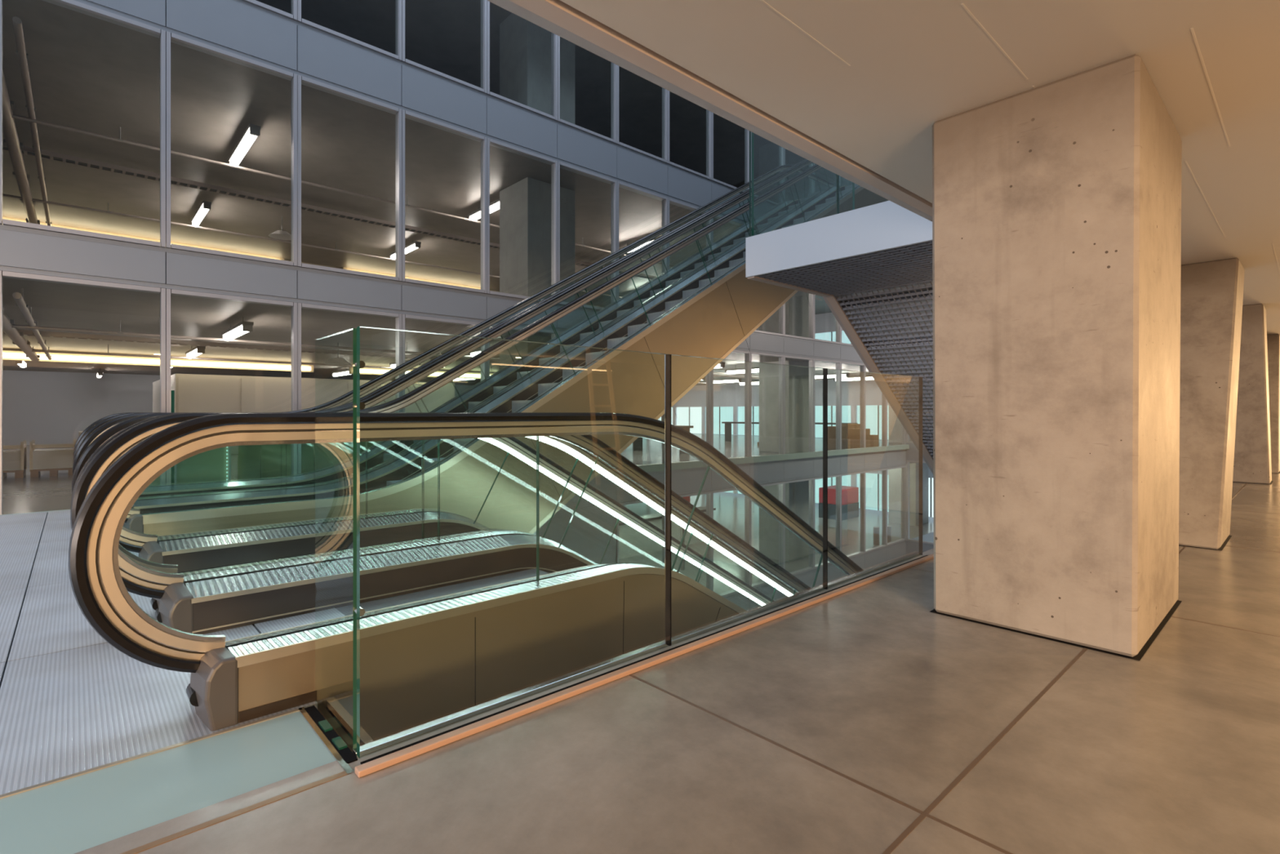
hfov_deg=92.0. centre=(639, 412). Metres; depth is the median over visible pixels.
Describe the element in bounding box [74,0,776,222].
wall
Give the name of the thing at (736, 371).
lamp
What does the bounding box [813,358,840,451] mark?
window
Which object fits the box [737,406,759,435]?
window
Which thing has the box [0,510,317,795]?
floor
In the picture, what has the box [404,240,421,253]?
lamp
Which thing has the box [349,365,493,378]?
light strip
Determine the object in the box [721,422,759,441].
table
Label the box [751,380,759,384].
lamp
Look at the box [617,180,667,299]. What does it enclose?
window
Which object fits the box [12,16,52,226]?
ceiling pipe
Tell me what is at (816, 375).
lamp
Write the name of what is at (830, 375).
lamp
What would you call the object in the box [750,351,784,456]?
window
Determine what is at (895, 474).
concrete pillar
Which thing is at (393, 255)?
lamp
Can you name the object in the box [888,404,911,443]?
concrete pillar
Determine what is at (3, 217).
light strip
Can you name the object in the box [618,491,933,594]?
floor
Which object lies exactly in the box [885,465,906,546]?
window
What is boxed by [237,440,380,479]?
wall
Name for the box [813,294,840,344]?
window
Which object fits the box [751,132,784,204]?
window
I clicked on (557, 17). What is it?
trim
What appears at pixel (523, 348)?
concrete pillar
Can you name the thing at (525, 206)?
concrete pillar
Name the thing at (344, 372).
lamp
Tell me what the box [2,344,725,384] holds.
ceiling pipe
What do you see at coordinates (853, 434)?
carton
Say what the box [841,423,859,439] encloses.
carton
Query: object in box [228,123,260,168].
lamp
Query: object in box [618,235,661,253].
lamp
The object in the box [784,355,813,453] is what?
window
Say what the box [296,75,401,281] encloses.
window
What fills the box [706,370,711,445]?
mullion
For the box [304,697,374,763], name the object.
shoe
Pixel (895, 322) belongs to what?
grille
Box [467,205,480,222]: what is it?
lamp
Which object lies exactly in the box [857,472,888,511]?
window
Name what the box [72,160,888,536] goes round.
escalator
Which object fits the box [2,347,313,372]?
light strip
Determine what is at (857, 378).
lamp
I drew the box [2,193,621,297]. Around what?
ceiling pipe
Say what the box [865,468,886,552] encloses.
window
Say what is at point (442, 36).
ceiling
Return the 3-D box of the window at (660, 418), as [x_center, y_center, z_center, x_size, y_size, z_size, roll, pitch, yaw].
[1.239,0.400,34.521,0.080,1.400,1.880,0,0,-42]
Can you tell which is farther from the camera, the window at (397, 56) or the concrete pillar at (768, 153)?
the concrete pillar at (768, 153)
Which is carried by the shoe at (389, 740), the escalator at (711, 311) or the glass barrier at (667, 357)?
the glass barrier at (667, 357)
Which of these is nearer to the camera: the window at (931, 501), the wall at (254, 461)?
the wall at (254, 461)
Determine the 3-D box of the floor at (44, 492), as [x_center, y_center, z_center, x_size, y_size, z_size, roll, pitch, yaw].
[-6.487,1.365,20.431,34.000,0.490,21.090,0,0,-42]
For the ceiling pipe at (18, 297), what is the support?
hanging from the ceiling at (53, 304)
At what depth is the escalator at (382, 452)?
9.39 m
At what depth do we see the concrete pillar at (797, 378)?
17.40 m
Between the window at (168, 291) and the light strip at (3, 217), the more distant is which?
the light strip at (3, 217)
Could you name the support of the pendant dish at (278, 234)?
hanging from the ceiling at (87, 73)
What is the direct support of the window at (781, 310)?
in the wall at (22, 250)
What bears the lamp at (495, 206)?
hanging from the ceiling at (87, 73)
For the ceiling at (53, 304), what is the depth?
10.80 m
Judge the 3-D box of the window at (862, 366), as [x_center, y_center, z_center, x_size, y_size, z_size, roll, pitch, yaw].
[5.916,-0.158,17.313,1.324,2.475,0.130,0,0,-42]
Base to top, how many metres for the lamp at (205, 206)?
0.255 m
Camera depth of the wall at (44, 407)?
21.93 m
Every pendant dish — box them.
[268,216,291,239]
[324,342,351,364]
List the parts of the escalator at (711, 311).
glass pane, glass pane, glass pane, glass pane, glass pane, glass pane, glass pane, trim, glass pane, glass pane, glass pane, glass pane, glass pane, glass pane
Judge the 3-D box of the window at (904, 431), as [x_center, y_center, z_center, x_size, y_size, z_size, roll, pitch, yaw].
[7.879,-0.158,19.108,1.324,2.475,0.130,0,0,-42]
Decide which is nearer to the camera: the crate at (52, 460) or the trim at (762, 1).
the trim at (762, 1)
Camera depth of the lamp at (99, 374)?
19.74 m
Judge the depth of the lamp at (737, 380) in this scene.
24.18 m
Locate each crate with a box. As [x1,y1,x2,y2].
[2,440,26,478]
[29,439,76,477]
[818,484,858,520]
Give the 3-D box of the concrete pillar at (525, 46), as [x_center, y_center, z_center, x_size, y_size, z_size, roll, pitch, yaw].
[-2.010,-6.270,12.105,1.090,2.700,1.020,0,0,-42]
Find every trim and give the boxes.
[0,444,909,515]
[487,0,932,222]
[629,483,1279,853]
[760,0,1279,272]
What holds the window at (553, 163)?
in the wall at (22, 250)
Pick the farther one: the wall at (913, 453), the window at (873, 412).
the window at (873, 412)
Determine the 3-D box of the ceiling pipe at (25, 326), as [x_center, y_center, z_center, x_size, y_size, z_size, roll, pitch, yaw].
[-2.999,-1.278,13.653,26.000,0.223,0.067,0,0,-42]
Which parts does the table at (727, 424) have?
leg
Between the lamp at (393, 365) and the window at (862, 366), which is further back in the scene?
the window at (862, 366)
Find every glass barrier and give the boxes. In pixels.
[316,328,365,749]
[356,326,670,758]
[670,354,826,645]
[826,368,922,589]
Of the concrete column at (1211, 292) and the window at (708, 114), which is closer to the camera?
the concrete column at (1211, 292)
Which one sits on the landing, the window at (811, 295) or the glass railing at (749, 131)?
the glass railing at (749, 131)
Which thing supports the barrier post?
on the trim at (695, 464)
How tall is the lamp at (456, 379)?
0.255 m
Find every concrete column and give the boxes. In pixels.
[929,53,1182,660]
[1178,257,1244,550]
[1232,303,1272,484]
[1266,333,1279,473]
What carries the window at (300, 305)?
in the slab
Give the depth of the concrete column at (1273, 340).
10.86 m
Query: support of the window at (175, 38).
in the wall at (22, 250)
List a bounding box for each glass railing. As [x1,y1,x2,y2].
[749,131,837,236]
[751,132,854,235]
[837,174,839,213]
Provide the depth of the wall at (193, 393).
17.10 m
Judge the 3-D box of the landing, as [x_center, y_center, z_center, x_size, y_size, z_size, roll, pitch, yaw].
[4.161,0.035,8.007,6.269,3.841,2.218,0,0,-42]
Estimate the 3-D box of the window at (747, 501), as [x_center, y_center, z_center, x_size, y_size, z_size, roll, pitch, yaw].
[1.990,2.855,13.723,1.324,2.350,0.130,0,0,-42]
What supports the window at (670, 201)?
in the wall at (22, 250)
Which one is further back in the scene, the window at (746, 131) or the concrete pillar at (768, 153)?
the concrete pillar at (768, 153)
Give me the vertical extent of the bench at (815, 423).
0.760 m
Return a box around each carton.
[827,426,846,449]
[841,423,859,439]
[841,438,849,448]
[847,428,870,448]
[870,434,879,447]
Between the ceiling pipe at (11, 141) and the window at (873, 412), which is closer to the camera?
the ceiling pipe at (11, 141)
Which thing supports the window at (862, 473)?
in the slab
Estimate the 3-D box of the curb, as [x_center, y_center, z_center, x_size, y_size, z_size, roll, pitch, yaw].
[0.632,0.991,2.993,3.828,0.018,0.035,0,0,-42]
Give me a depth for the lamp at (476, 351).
12.94 m
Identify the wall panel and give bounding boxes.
[2,141,655,279]
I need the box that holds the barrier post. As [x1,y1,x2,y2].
[169,390,174,483]
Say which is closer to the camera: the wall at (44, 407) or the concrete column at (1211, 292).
the concrete column at (1211, 292)
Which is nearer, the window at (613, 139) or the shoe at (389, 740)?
the shoe at (389, 740)
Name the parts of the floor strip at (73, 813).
frame, frame, frame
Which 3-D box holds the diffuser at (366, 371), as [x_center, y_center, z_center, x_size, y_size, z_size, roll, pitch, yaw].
[-6.826,-1.265,20.209,4.800,0.110,0.080,0,0,-42]
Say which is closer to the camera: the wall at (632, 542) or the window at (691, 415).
the wall at (632, 542)
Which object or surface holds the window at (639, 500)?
in the slab
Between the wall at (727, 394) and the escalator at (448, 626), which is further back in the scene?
the wall at (727, 394)
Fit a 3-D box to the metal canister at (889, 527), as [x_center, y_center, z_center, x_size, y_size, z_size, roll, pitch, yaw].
[7.924,3.870,19.712,0.180,0.500,0.180,0,0,-42]
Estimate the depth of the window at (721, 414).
31.31 m
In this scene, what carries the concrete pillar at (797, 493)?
on the floor at (729, 512)
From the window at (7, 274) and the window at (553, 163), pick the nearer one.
the window at (7, 274)
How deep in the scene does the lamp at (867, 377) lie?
22.09 m
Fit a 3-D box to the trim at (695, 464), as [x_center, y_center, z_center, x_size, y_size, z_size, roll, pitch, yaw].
[-1.985,1.073,9.950,28.500,0.135,0.115,0,0,-42]
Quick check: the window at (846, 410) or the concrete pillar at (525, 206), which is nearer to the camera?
the concrete pillar at (525, 206)
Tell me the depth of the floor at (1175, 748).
1.82 m
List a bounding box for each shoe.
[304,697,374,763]
[352,551,928,764]
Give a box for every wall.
[0,224,864,364]
[2,369,473,445]
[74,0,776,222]
[152,373,454,453]
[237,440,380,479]
[284,259,604,307]
[618,506,715,559]
[671,312,933,493]
[905,442,933,555]
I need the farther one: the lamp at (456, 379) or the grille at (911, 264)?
the lamp at (456, 379)
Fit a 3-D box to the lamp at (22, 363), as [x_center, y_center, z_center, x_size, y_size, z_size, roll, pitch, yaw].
[-15.584,-1.303,15.561,0.140,0.255,1.720,0,0,-42]
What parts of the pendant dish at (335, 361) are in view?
dish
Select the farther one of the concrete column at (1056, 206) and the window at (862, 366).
the window at (862, 366)
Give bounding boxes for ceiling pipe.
[2,52,39,224]
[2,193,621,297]
[2,304,39,361]
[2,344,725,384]
[11,114,822,300]
[11,320,822,380]
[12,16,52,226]
[12,288,52,359]
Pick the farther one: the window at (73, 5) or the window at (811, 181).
the window at (811, 181)
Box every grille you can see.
[754,240,932,295]
[834,280,933,457]
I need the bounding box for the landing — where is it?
[745,200,933,473]
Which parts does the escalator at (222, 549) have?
handrail, trim, trim, glass pane, glass pane, glass pane, glass pane, glass pane, glass pane, glass pane, glass pane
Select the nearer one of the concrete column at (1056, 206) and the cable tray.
the concrete column at (1056, 206)
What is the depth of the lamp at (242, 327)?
9.29 m
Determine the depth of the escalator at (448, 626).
2.69 m
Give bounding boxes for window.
[0,0,165,248]
[0,270,165,515]
[164,31,297,266]
[165,288,297,484]
[242,0,297,21]
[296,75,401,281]
[297,0,401,61]
[297,302,401,474]
[401,0,487,93]
[401,109,487,293]
[401,314,487,412]
[486,0,557,120]
[486,137,557,301]
[487,324,557,377]
[556,35,617,143]
[557,160,617,310]
[616,65,667,163]
[616,499,664,568]
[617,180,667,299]
[657,407,672,424]
[662,413,664,462]
[667,90,711,180]
[667,197,711,269]
[676,406,701,433]
[679,490,711,590]
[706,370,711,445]
[711,112,749,192]
[711,214,745,243]
[711,350,750,457]
[711,487,750,597]
[713,406,733,434]
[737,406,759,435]
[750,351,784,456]
[750,481,784,587]
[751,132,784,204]
[753,303,784,336]
[784,148,813,200]
[784,293,813,340]
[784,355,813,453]
[784,477,813,575]
[813,163,840,192]
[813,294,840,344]
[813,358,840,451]
[813,474,840,568]
[814,330,850,343]
[814,405,850,437]
[814,475,850,502]
[840,327,853,346]
[840,361,865,449]
[840,471,865,558]
[857,404,888,439]
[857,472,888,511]
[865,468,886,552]
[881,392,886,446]
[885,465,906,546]
[886,400,906,445]
[906,432,913,443]
[906,460,933,544]
[928,477,933,517]
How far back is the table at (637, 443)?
18.19 m
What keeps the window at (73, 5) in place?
in the wall at (22, 250)
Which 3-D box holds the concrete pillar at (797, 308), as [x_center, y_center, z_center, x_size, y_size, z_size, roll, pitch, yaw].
[4.159,-3.070,17.747,1.090,2.540,1.020,0,0,-42]
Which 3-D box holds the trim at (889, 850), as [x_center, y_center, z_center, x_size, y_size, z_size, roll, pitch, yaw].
[14.217,1.000,7.421,49.000,0.003,11.765,0,0,-42]
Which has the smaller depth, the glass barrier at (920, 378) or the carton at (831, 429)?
the glass barrier at (920, 378)
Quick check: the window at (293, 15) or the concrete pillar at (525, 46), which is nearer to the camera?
the window at (293, 15)
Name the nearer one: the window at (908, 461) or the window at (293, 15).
the window at (293, 15)
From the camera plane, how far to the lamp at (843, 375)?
20.49 m
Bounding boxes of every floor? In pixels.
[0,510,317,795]
[2,433,906,514]
[74,472,1279,853]
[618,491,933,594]
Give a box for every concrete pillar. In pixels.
[499,13,575,124]
[499,177,575,302]
[499,334,551,369]
[759,142,808,203]
[759,290,808,337]
[759,360,808,453]
[759,480,808,562]
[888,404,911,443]
[888,462,928,525]
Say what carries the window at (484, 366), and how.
in the slab
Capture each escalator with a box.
[68,412,863,751]
[71,412,798,610]
[72,158,841,497]
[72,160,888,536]
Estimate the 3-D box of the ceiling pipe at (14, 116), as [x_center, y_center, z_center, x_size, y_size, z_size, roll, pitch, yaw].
[-2.999,-4.168,13.653,26.000,0.223,0.067,0,0,-42]
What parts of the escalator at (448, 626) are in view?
comb plate, trim, trim, glass pane, handrail, trim, glass pane, glass pane, glass pane, glass pane, glass pane, glass pane, glass pane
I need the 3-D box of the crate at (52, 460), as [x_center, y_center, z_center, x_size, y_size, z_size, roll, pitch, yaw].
[-10.599,0.810,11.176,0.600,0.620,0.800,0,0,-42]
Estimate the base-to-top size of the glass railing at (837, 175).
1.250 m
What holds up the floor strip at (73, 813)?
on the floor
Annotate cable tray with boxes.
[2,329,759,379]
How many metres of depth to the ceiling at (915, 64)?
2.58 m
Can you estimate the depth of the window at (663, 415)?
12.37 m
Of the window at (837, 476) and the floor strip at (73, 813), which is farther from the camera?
the window at (837, 476)
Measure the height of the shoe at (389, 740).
0.036 m
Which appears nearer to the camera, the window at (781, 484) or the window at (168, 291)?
the window at (168, 291)
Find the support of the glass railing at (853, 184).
on the landing
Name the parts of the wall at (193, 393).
door panel, door panel, door panel, door panel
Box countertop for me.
[618,506,715,525]
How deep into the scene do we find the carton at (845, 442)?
18.07 m
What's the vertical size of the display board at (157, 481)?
1.120 m
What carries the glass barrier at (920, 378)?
on the shoe at (389, 740)
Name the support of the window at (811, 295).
in the wall at (22, 250)
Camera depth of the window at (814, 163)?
16.80 m
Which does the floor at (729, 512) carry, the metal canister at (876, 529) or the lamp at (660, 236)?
the metal canister at (876, 529)
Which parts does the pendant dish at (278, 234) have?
dish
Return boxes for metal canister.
[873,526,879,545]
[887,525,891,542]
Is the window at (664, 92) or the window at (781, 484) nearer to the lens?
the window at (664, 92)
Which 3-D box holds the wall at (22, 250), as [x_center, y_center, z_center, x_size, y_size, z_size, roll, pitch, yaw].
[0.513,-1.627,12.382,21.280,0.453,0.118,0,0,-42]
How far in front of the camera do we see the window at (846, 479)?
26.84 m
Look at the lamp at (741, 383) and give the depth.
26.31 m
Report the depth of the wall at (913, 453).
19.33 m
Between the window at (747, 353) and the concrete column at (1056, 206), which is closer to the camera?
the concrete column at (1056, 206)
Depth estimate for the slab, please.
13.43 m
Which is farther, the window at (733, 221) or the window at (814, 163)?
the window at (814, 163)
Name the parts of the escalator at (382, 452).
trim, glass pane, glass pane, trim, glass pane, glass pane, glass pane, glass pane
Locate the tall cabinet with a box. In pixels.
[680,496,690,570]
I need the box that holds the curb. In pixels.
[355,554,933,777]
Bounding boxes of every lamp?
[15,360,26,367]
[96,368,103,377]
[185,346,205,358]
[191,200,211,226]
[221,316,253,341]
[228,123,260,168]
[331,368,351,376]
[389,251,395,259]
[389,360,420,368]
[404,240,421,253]
[452,377,475,381]
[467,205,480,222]
[469,347,480,356]
[489,199,499,213]
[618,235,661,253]
[705,377,741,382]
[714,361,724,368]
[724,364,759,373]
[737,381,744,385]
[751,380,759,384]
[814,373,822,378]
[827,373,835,377]
[841,372,849,377]
[841,376,859,381]
[865,373,873,379]
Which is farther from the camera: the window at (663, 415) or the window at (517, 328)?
the window at (663, 415)
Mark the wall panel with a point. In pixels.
(27, 150)
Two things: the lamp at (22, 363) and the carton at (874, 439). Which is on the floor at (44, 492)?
the carton at (874, 439)
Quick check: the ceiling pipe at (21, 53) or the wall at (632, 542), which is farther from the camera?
the wall at (632, 542)
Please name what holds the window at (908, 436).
in the wall at (913, 453)
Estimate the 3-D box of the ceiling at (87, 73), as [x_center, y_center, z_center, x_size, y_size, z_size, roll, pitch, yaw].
[-6.487,-4.365,20.431,34.000,0.050,21.090,0,0,-42]
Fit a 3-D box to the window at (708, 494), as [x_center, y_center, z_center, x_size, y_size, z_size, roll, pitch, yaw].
[1.008,2.855,12.826,1.324,2.350,0.130,0,0,-42]
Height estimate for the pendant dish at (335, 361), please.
0.450 m
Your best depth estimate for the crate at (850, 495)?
23.99 m
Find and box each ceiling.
[2,0,831,314]
[2,275,871,385]
[256,0,852,195]
[560,0,1279,334]
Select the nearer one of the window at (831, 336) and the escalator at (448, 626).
the escalator at (448, 626)
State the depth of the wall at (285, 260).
18.26 m
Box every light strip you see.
[2,216,284,260]
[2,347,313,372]
[342,266,480,288]
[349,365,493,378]
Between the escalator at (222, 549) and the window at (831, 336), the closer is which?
the escalator at (222, 549)
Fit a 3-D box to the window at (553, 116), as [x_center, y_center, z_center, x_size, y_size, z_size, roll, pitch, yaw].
[-1.937,-6.290,10.133,1.324,2.620,0.130,0,0,-42]
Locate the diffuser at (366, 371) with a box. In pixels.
[360,368,491,377]
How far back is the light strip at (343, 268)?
19.86 m
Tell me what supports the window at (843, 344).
in the wall at (22, 250)
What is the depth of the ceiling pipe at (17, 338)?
9.57 m
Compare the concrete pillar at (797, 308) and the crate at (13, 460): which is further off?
the concrete pillar at (797, 308)
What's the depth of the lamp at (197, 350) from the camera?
12.55 m
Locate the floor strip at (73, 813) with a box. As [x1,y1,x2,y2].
[0,706,353,853]
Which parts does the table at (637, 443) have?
leg, leg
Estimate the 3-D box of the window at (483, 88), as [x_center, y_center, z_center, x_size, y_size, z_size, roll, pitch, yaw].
[-2.918,-6.290,9.236,1.324,2.620,0.130,0,0,-42]
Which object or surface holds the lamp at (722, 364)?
hanging from the ceiling at (53, 304)
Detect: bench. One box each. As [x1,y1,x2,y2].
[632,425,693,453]
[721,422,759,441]
[814,422,857,424]
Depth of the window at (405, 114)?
9.39 m
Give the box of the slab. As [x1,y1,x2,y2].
[533,448,906,610]
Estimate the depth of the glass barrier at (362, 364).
1.81 m
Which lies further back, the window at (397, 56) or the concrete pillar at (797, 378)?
the concrete pillar at (797, 378)
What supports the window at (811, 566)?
in the slab

